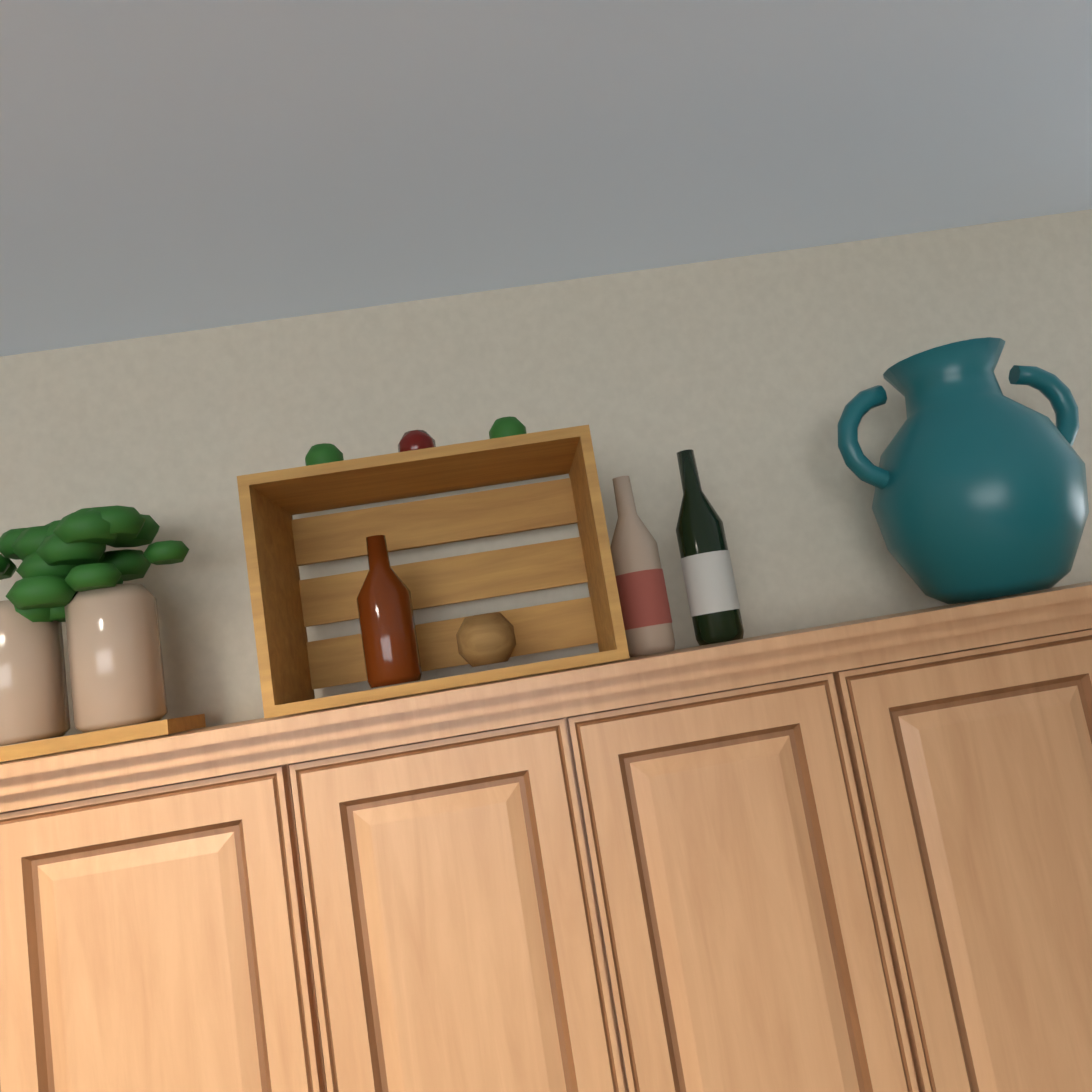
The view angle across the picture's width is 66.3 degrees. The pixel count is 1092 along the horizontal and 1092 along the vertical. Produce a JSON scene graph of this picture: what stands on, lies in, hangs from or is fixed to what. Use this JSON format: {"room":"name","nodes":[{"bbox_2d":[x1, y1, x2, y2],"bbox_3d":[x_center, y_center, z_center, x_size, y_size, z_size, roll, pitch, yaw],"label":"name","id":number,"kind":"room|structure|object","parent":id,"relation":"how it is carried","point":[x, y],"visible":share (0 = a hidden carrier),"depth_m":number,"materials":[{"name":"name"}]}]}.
{"room":"kitchen","nodes":[
{"label":"kitchen","id":0,"kind":"room"},
{"bbox_2d":[0,209,1091,746],"bbox_3d":[-0.794,0.678,-2.452,18.750,3.050,10.200,-9,-8,-4],"label":"wall","id":1,"kind":"structure","parent":0,"point":[746,379],"depth_m":1.46,"materials":[{"name":"paint"}]},
{"bbox_2d":[0,581,1091,1091],"bbox_3d":[-1.371,1.502,0.821,5.769,2.501,0.658,-9,-8,-4],"label":"upper cabinet","id":2,"kind":"object","parent":1,"relation":"attached to","point":[848,857],"visible":1,"depth_m":1.03,"materials":[{"name":"brown wood"}]},
{"bbox_2d":[0,505,205,761],"bbox_3d":[-0.686,0.123,1.214,0.344,0.336,0.214,-9,-8,-4],"label":"potted plants","id":3,"kind":"object","parent":2,"relation":"on","point":[71,572],"visible":1,"depth_m":1.16,"materials":[{"name":"ceramic"}]},
{"bbox_2d":[237,416,629,718],"bbox_3d":[-0.164,0.017,1.255,0.490,0.386,0.230,-9,-8,-4],"label":"crate","id":4,"kind":"object","parent":2,"relation":"on","point":[381,599],"visible":1,"depth_m":1.29,"materials":[{"name":"brown wood"}]},
{"bbox_2d":[610,476,697,656],"bbox_3d":[0.136,0.028,1.261,0.076,0.270,0.074,-9,-8,-4],"label":"decorative bottle","id":5,"kind":"object","parent":2,"relation":"on","point":[646,614],"depth_m":1.23,"materials":[{"name":"beige glass"}]},
{"bbox_2d":[677,449,743,645],"bbox_3d":[0.242,-0.001,1.290,0.076,0.300,0.074,-9,-8,-4],"label":"decorative bottle","id":6,"kind":"object","parent":2,"relation":"on","point":[711,589],"depth_m":1.26,"materials":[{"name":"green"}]},
{"bbox_2d":[838,337,1088,604],"bbox_3d":[0.660,-0.108,1.303,0.392,0.380,0.300,-9,-8,-4],"label":"vase","id":7,"kind":"object","parent":2,"relation":"on","point":[976,478],"visible":1,"depth_m":1.21,"materials":[{"name":"teal ceramic"}]},
{"bbox_2d":[0,0,1091,356],"bbox_3d":[-1.097,-0.855,-2.244,18.650,0.100,10.200,-9,-8,-4],"label":"ceiling","id":8,"kind":"structure","parent":0,"point":[172,166],"depth_m":1.09,"materials":[{"name":"paint"}]}
]}

